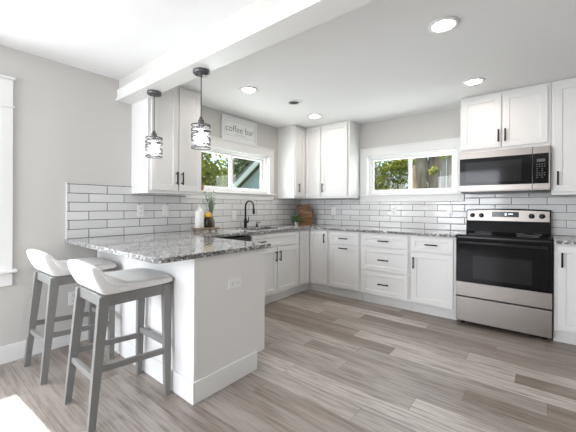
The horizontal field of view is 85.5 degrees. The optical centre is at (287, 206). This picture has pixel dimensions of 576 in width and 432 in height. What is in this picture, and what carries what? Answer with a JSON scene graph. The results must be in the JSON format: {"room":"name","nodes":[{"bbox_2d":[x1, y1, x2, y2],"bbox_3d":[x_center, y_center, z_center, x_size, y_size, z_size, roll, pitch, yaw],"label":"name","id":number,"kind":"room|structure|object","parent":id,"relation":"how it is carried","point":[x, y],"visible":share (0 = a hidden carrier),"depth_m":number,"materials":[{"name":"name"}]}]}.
{"room":"kitchen","nodes":[
{"label":"kitchen","id":0,"kind":"room"},
{"bbox_2d":[0,45,277,346],"bbox_3d":[-2.233,-0.010,2.390,0.150,2.410,7.900,0,0,39],"label":"wall","id":1,"kind":"structure","parent":0,"point":[70,126],"depth_m":2.61,"materials":[{"name":"grey paint"}]},
{"bbox_2d":[0,74,16,286],"bbox_3d":[-2.777,-0.191,1.659,0.165,1.590,2.027,0,0,39],"label":"window","id":2,"kind":"structure","parent":1,"relation":"in","point":[6,82],"depth_m":2.36,"materials":[{"name":"white plastic"}]},
{"bbox_2d":[0,324,87,364],"bbox_3d":[-3.165,1.123,1.116,0.014,0.135,4.452,0,0,39],"label":"baseboard","id":3,"kind":"structure","parent":1,"relation":"attached to","point":[15,351],"depth_m":2.45,"materials":[{"name":"white paint"}]},
{"bbox_2d":[66,182,66,238],"bbox_3d":[-1.899,0.039,2.672,0.012,0.486,0.006,0,0,39],"label":"trim","id":4,"kind":"structure","parent":1,"relation":"attached to","point":[66,182],"depth_m":2.67,"materials":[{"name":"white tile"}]},
{"bbox_2d":[68,291,74,305],"bbox_3d":[-1.870,0.801,2.714,0.008,0.118,0.072,0,0,39],"label":"wall outlet","id":5,"kind":"object","parent":1,"relation":"attached to","point":[71,295],"visible":0.58,"depth_m":2.70,"materials":[{"name":"white plastic"}]},
{"bbox_2d":[131,86,200,194],"bbox_3d":[-1.222,-0.666,3.206,0.385,1.086,0.586,0,0,39],"label":"upper cabinet","id":6,"kind":"object","parent":1,"relation":"attached to","point":[178,172],"visible":0.86,"depth_m":3.06,"materials":[{"name":"white paint"}]},
{"bbox_2d":[67,183,300,238],"bbox_3d":[-0.841,0.060,3.978,0.010,0.511,3.356,0,0,39],"label":"tile backsplash","id":7,"kind":"structure","parent":1,"relation":"attached to","point":[93,210],"depth_m":3.20,"materials":[{"name":"white tile"}]},
{"bbox_2d":[137,205,143,216],"bbox_3d":[-1.493,0.048,3.159,0.008,0.118,0.072,0,0,39],"label":"wall outlet","id":8,"kind":"object","parent":7,"relation":"attached to","point":[140,208],"visible":1,"depth_m":3.15,"materials":[{"name":"white plastic"}]},
{"bbox_2d":[162,205,168,215],"bbox_3d":[-1.321,0.048,3.369,0.010,0.118,0.072,0,0,39],"label":"wall switch","id":9,"kind":"object","parent":7,"relation":"attached to","point":[165,208],"visible":1,"depth_m":3.36,"materials":[{"name":"white plastic"}]},
{"bbox_2d":[232,211,235,219],"bbox_3d":[-0.713,0.126,4.119,0.008,0.118,0.072,0,0,39],"label":"wall outlet","id":10,"kind":"object","parent":7,"relation":"attached to","point":[233,212],"visible":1,"depth_m":4.12,"materials":[{"name":"white plastic"}]},
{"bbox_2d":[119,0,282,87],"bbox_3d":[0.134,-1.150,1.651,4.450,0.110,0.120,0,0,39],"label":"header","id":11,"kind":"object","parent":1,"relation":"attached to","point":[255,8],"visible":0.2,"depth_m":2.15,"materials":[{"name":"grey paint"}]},
{"bbox_2d":[185,135,275,199],"bbox_3d":[-0.731,-0.472,4.179,0.165,0.770,1.557,0,0,39],"label":"window","id":12,"kind":"structure","parent":1,"relation":"in","point":[220,146],"depth_m":4.26,"materials":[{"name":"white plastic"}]},
{"bbox_2d":[221,114,256,145],"bbox_3d":[-0.648,-1.015,4.196,0.023,0.312,0.620,0,0,39],"label":"wall sign","id":13,"kind":"object","parent":1,"relation":"attached to","point":[232,128],"visible":1,"depth_m":4.17,"materials":[{"name":"white paint"}]},
{"bbox_2d":[116,0,374,104],"bbox_3d":[0.130,-1.054,1.647,4.448,0.107,0.166,0,0,39],"label":"beam","id":14,"kind":"structure","parent":1,"relation":"attached to","point":[285,19],"depth_m":1.93,"materials":[{"name":"white paint"}]},
{"bbox_2d":[145,90,162,158],"bbox_3d":[-1.180,-0.717,2.746,0.142,0.576,0.142,0,0,39],"label":"pendant light","id":15,"kind":"object","parent":14,"relation":"hanging from","point":[154,149],"visible":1,"depth_m":2.72,"materials":[{"name":"white glass"}]},
{"bbox_2d":[151,130,156,140],"bbox_3d":[-1.180,-0.620,2.746,0.048,0.092,0.048,0,0,39],"label":"socket","id":16,"kind":"object","parent":15,"relation":"attached to","point":[153,133],"depth_m":2.73,"materials":[{"name":"grey metal"}]},
{"bbox_2d":[191,67,210,149],"bbox_3d":[-0.645,-0.715,2.312,0.142,0.576,0.142,0,0,39],"label":"pendant light","id":17,"kind":"object","parent":14,"relation":"hanging from","point":[201,138],"visible":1,"depth_m":2.28,"materials":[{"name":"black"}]},
{"bbox_2d":[198,117,203,128],"bbox_3d":[-0.645,-0.618,2.312,0.048,0.092,0.048,0,0,39],"label":"socket","id":18,"kind":"object","parent":17,"relation":"attached to","point":[200,120],"depth_m":2.30,"materials":[{"name":"grey metal"}]},
{"bbox_2d":[0,289,575,431],"bbox_3d":[-0.472,1.262,0.957,4.800,0.120,7.900,0,0,39],"label":"floor","id":19,"kind":"structure","parent":0,"point":[327,362],"depth_m":2.10,"materials":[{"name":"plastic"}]},
{"bbox_2d":[23,249,115,384],"bbox_3d":[-1.664,0.756,2.396,0.410,0.882,0.490,0,0,37],"label":"bar stool","id":20,"kind":"object","parent":19,"relation":"on","point":[53,272],"visible":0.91,"depth_m":2.26,"materials":[{"name":"grey paint"}]},
{"bbox_2d":[63,259,172,431],"bbox_3d":[-1.052,0.758,1.956,0.410,0.882,0.490,0,0,39],"label":"bar stool","id":21,"kind":"object","parent":19,"relation":"on","point":[105,289],"visible":1,"depth_m":1.88,"materials":[{"name":"grey paint"}]},
{"bbox_2d":[97,248,264,404],"bbox_3d":[-0.962,0.758,2.604,1.528,0.884,0.638,0,0,39],"label":"base cabinet","id":22,"kind":"object","parent":19,"relation":"on","point":[217,332],"visible":0.65,"depth_m":2.08,"materials":[{"name":"white paint"}]},
{"bbox_2d":[228,276,240,289],"bbox_3d":[-0.365,0.527,2.140,0.008,0.072,0.118,0,0,39],"label":"wall outlet","id":23,"kind":"object","parent":22,"relation":"attached to","point":[235,282],"visible":1,"depth_m":2.13,"materials":[{"name":"white plastic"}]},
{"bbox_2d":[65,224,464,263],"bbox_3d":[0.116,0.305,3.190,2.468,0.030,3.374,0,0,39],"label":"countertop","id":24,"kind":"structure","parent":22,"relation":"on","point":[166,247],"depth_m":2.56,"materials":[{"name":"grey stone"}]},
{"bbox_2d":[191,227,219,231],"bbox_3d":[-0.940,0.265,3.549,0.170,0.043,0.270,0,0,39],"label":"tray","id":25,"kind":"object","parent":24,"relation":"on","point":[194,228],"visible":0.94,"depth_m":3.49,"materials":[{"name":"brown wood"}]},
{"bbox_2d":[195,204,203,227],"bbox_3d":[-0.991,0.112,3.485,0.100,0.260,0.100,0,0,39],"label":"bottle","id":26,"kind":"object","parent":25,"relation":"on","point":[199,213],"visible":1,"depth_m":3.45,"materials":[{"name":"white ceramic"}]},
{"bbox_2d":[204,212,211,227],"bbox_3d":[-0.916,0.156,3.558,0.098,0.172,0.098,0,0,39],"label":"jar","id":27,"kind":"object","parent":25,"relation":"on","point":[207,220],"visible":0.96,"depth_m":3.52,"materials":[{"name":"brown glass"}]},
{"bbox_2d":[204,189,215,226],"bbox_3d":[-0.910,0.018,3.623,0.152,0.449,0.150,0,0,-23],"label":"plant","id":28,"kind":"object","parent":25,"relation":"on","point":[211,208],"visible":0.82,"depth_m":3.61,"materials":[{"name":"green plant"}]},
{"bbox_2d":[244,200,254,227],"bbox_3d":[-0.503,0.104,4.155,0.202,0.367,0.082,0,0,39],"label":"kitchen faucet","id":29,"kind":"object","parent":24,"relation":"on","point":[253,208],"visible":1,"depth_m":4.17,"materials":[{"name":"black metal"}]},
{"bbox_2d":[290,214,300,224],"bbox_3d":[0.125,0.205,4.760,0.180,0.170,0.175,0,0,39],"label":"ivy plant","id":30,"kind":"object","parent":24,"relation":"on","point":[296,219],"visible":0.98,"depth_m":4.73,"materials":[{"name":"green plant"}]},
{"bbox_2d":[298,217,311,224],"bbox_3d":[0.244,0.234,4.956,0.262,0.112,0.170,0,0,-4],"label":"wooden crate","id":31,"kind":"object","parent":24,"relation":"on","point":[304,221],"visible":0.56,"depth_m":4.88,"materials":[{"name":"brown wood"}]},
{"bbox_2d":[298,210,312,216],"bbox_3d":[0.283,0.121,4.956,0.225,0.112,0.150,0,0,12],"label":"wooden crate","id":32,"kind":"object","parent":31,"relation":"on","point":[300,213],"visible":0.82,"depth_m":4.88,"materials":[{"name":"brown wood"}]},
{"bbox_2d":[297,204,308,209],"bbox_3d":[0.240,0.019,4.969,0.190,0.090,0.125,0,0,-4],"label":"wooden crate","id":33,"kind":"object","parent":32,"relation":"on","point":[297,204],"visible":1,"depth_m":4.91,"materials":[{"name":"brown wood"}]},
{"bbox_2d":[219,235,250,240],"bbox_3d":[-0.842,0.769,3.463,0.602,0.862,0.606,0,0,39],"label":"sink","id":34,"kind":"object","parent":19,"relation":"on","point":[243,238],"visible":0.16,"depth_m":3.41,"materials":[{"name":"black plastic"}]},
{"bbox_2d":[219,235,243,238],"bbox_3d":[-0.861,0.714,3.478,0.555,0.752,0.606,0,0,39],"label":"tub","id":35,"kind":"object","parent":34,"relation":"in","point":[240,235],"depth_m":3.37,"materials":[{"name":"black metal"}]},
{"bbox_2d":[242,228,298,303],"bbox_3d":[-0.355,0.761,4.054,0.647,0.884,0.916,0,0,39],"label":"base cabinet","id":36,"kind":"object","parent":19,"relation":"on","point":[281,259],"visible":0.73,"depth_m":3.93,"materials":[{"name":"white paint"}]},
{"bbox_2d":[295,229,330,293],"bbox_3d":[0.307,0.763,4.656,0.916,0.884,0.848,0,0,39],"label":"base cabinet","id":37,"kind":"object","parent":19,"relation":"on","point":[313,262],"visible":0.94,"depth_m":4.33,"materials":[{"name":"white paint"}]},
{"bbox_2d":[329,230,362,299],"bbox_3d":[0.907,0.766,4.298,0.460,0.884,0.646,0,0,39],"label":"base cabinet","id":38,"kind":"object","parent":19,"relation":"on","point":[344,246],"visible":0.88,"depth_m":4.08,"materials":[{"name":"white paint"}]},
{"bbox_2d":[361,232,411,310],"bbox_3d":[1.325,0.768,3.959,0.608,0.884,0.646,0,0,39],"label":"base cabinet","id":39,"kind":"object","parent":19,"relation":"on","point":[385,258],"visible":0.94,"depth_m":3.73,"materials":[{"name":"white paint"}]},
{"bbox_2d":[410,235,456,319],"bbox_3d":[1.745,0.770,3.618,0.468,0.884,0.646,0,0,39],"label":"base cabinet","id":40,"kind":"object","parent":19,"relation":"on","point":[432,258],"visible":0.9,"depth_m":3.40,"materials":[{"name":"white paint"}]},
{"bbox_2d":[456,209,552,339],"bbox_3d":[2.215,0.621,3.205,0.761,1.184,0.687,0,0,39],"label":"range","id":41,"kind":"object","parent":19,"relation":"on","point":[504,256],"visible":1,"depth_m":3.02,"materials":[{"name":"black metal"}]},
{"bbox_2d":[456,231,552,240],"bbox_3d":[2.231,0.300,3.223,0.761,0.018,0.630,0,0,39],"label":"cooktop","id":42,"kind":"object","parent":41,"relation":"in","point":[477,235],"depth_m":3.11,"materials":[{"name":"black glass"}]},
{"bbox_2d":[552,241,575,344],"bbox_3d":[2.743,0.774,2.808,0.542,0.884,0.646,0,0,39],"label":"base cabinet","id":43,"kind":"object","parent":19,"relation":"on","point":[563,255],"visible":0.83,"depth_m":2.72,"materials":[{"name":"white paint"}]},
{"bbox_3d":[3.200,0.776,2.437,0.626,0.884,0.646,0,0,39],"label":"base cabinet","id":44,"kind":"object","parent":19,"relation":"on","visible":0},
{"bbox_2d":[552,235,575,244],"bbox_3d":[2.995,0.318,2.618,1.176,0.030,0.634,0,0,39],"label":"countertop","id":45,"kind":"structure","parent":44,"relation":"on","point":[557,239],"depth_m":2.80,"materials":[{"name":"grey stone"}]},
{"bbox_2d":[0,0,575,127],"bbox_3d":[-0.461,-1.268,0.957,4.800,0.120,7.900,0,0,39],"label":"ceiling","id":46,"kind":"structure","parent":0,"point":[377,60],"depth_m":2.40,"materials":[{"name":"white paint"}]},
{"bbox_2d":[240,86,257,93],"bbox_3d":[-0.406,-1.202,3.230,0.192,0.010,0.192,0,0,39],"label":"recessed light","id":47,"kind":"object","parent":46,"relation":"in","point":[245,89],"visible":1,"depth_m":3.22,"materials":[{"name":"white paint"}]},
{"bbox_2d":[286,99,301,104],"bbox_3d":[0.070,-1.200,3.610,0.188,0.012,0.188,0,0,39],"label":"ceiling vent","id":48,"kind":"object","parent":46,"relation":"in","point":[292,101],"visible":1,"depth_m":3.60,"materials":[{"name":"white paint"}]},
{"bbox_2d":[308,114,321,118],"bbox_3d":[0.356,-1.199,4.170,0.192,0.010,0.192,0,0,39],"label":"recessed light","id":49,"kind":"object","parent":46,"relation":"in","point":[313,116],"visible":1,"depth_m":4.16,"materials":[{"name":"white"}]},
{"bbox_2d":[428,16,459,33],"bbox_3d":[1.030,-1.196,2.064,0.192,0.010,0.192,0,0,39],"label":"recessed light","id":50,"kind":"object","parent":46,"relation":"in","point":[447,23],"visible":1,"depth_m":2.06,"materials":[{"name":"white"}]},
{"bbox_2d":[462,77,485,85],"bbox_3d":[1.786,-1.193,2.996,0.192,0.010,0.192,0,0,39],"label":"recessed light","id":51,"kind":"object","parent":46,"relation":"in","point":[473,81],"visible":1,"depth_m":2.99,"materials":[{"name":"white"}]},
{"bbox_2d":[352,107,549,201],"bbox_3d":[1.995,0.007,3.950,4.450,2.410,0.150,0,0,39],"label":"wall","id":52,"kind":"structure","parent":0,"point":[444,124],"depth_m":4.13,"materials":[{"name":"grey paint"}]},
{"bbox_2d":[277,125,325,198],"bbox_3d":[0.272,-0.660,4.860,0.621,1.086,0.611,0,0,39],"label":"upper cabinet","id":53,"kind":"object","parent":52,"relation":"attached to","point":[299,166],"visible":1,"depth_m":4.71,"materials":[{"name":"white paint"}]},
{"bbox_2d":[321,120,359,198],"bbox_3d":[0.765,-0.658,4.604,0.463,1.086,0.385,0,0,39],"label":"upper cabinet","id":54,"kind":"object","parent":52,"relation":"attached to","point":[340,171],"visible":1,"depth_m":4.47,"materials":[{"name":"white paint"}]},
{"bbox_2d":[359,137,463,201],"bbox_3d":[1.622,-0.446,4.206,1.375,0.771,0.165,0,0,39],"label":"window","id":55,"kind":"structure","parent":52,"relation":"in","point":[451,146],"depth_m":4.18,"materials":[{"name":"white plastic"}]},
{"bbox_2d":[301,192,575,235],"bbox_3d":[1.944,0.090,3.887,4.448,0.475,0.010,0,0,39],"label":"tile backsplash","id":56,"kind":"structure","parent":52,"relation":"attached to","point":[350,212],"depth_m":3.94,"materials":[{"name":"white tile"}]},
{"bbox_2d":[331,207,335,214],"bbox_3d":[0.711,0.077,4.874,0.072,0.118,0.008,0,0,39],"label":"wall outlet","id":57,"kind":"object","parent":56,"relation":"attached to","point":[333,209],"visible":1,"depth_m":4.87,"materials":[{"name":"white plastic"}]},
{"bbox_2d":[391,206,396,214],"bbox_3d":[1.452,0.060,4.273,0.072,0.118,0.008,0,0,39],"label":"wall outlet","id":58,"kind":"object","parent":56,"relation":"attached to","point":[393,208],"visible":1,"depth_m":4.27,"materials":[{"name":"white plastic"}]},
{"bbox_2d":[446,205,452,214],"bbox_3d":[1.986,0.047,3.839,0.072,0.118,0.010,0,0,39],"label":"wall switch","id":59,"kind":"object","parent":56,"relation":"attached to","point":[449,208],"visible":1,"depth_m":3.84,"materials":[{"name":"white plastic"}]},
{"bbox_2d":[460,82,550,152],"bbox_3d":[2.315,-0.888,3.347,0.773,0.613,0.385,0,0,39],"label":"upper cabinet","id":60,"kind":"object","parent":52,"relation":"attached to","point":[519,117],"visible":0.91,"depth_m":3.19,"materials":[{"name":"white paint"}]},
{"bbox_2d":[460,145,550,193],"bbox_3d":[2.308,-0.359,3.338,0.764,0.441,0.403,0,0,39],"label":"microwave","id":61,"kind":"object","parent":60,"relation":"attached to","point":[517,170],"visible":1,"depth_m":3.16,"materials":[{"name":"silver metal"}]},
{"bbox_2d":[550,77,575,195],"bbox_3d":[2.834,-0.649,2.925,0.559,1.086,0.385,0,0,39],"label":"upper cabinet","id":62,"kind":"object","parent":52,"relation":"attached to","point":[563,92],"visible":0.93,"depth_m":2.93,"materials":[{"name":"white paint"}]},
{"label":"outside","id":63,"kind":"structure","parent":0,"visible":0},
{"bbox_3d":[-0.153,1.753,8.810,45.000,0.100,45.000,0,0,39],"label":"ground","id":64,"kind":"structure","parent":63,"visible":0},
{"bbox_2d":[201,152,228,186],"bbox_3d":[-2.535,-0.528,8.537,1.516,4.450,2.061,0,0,39],"label":"leafy tree","id":65,"kind":"object","parent":64,"relation":"on","point":[209,172],"visible":0.18,"depth_m":8.73,"materials":[{"name":"green plant"}]},
{"bbox_2d":[218,157,252,186],"bbox_3d":[-3.415,-2.022,23.095,6.715,7.448,3.006,0,0,39],"label":"tree","id":66,"kind":"object","parent":64,"relation":"on","point":[239,164],"visible":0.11,"depth_m":22.42,"materials":[{"name":"green plant"}]},
{"bbox_2d":[233,160,406,189],"bbox_3d":[1.258,-0.615,13.392,6.900,4.649,4.520,0,0,39],"label":"house","id":67,"kind":"structure","parent":64,"relation":"on","point":[249,178],"depth_m":13.06,"materials":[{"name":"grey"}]},
{"bbox_2d":[374,158,416,189],"bbox_3d":[2.045,0.067,7.007,1.610,3.296,0.862,0,0,39],"label":"tree","id":68,"kind":"object","parent":64,"relation":"on","point":[396,168],"visible":0.38,"depth_m":6.73,"materials":[{"name":"green plant"}]},
{"bbox_2d":[412,155,451,188],"bbox_3d":[3.302,-0.537,7.242,1.173,4.517,0.849,0,0,39],"label":"tree","id":69,"kind":"object","parent":64,"relation":"on","point":[426,172],"visible":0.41,"depth_m":7.28,"materials":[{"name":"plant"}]},
{"bbox_2d":[428,155,451,187],"bbox_3d":[4.894,0.075,7.102,3.180,3.300,0.120,0,0,39],"label":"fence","id":70,"kind":"object","parent":64,"relation":"on","point":[442,179],"visible":0.02,"depth_m":7.80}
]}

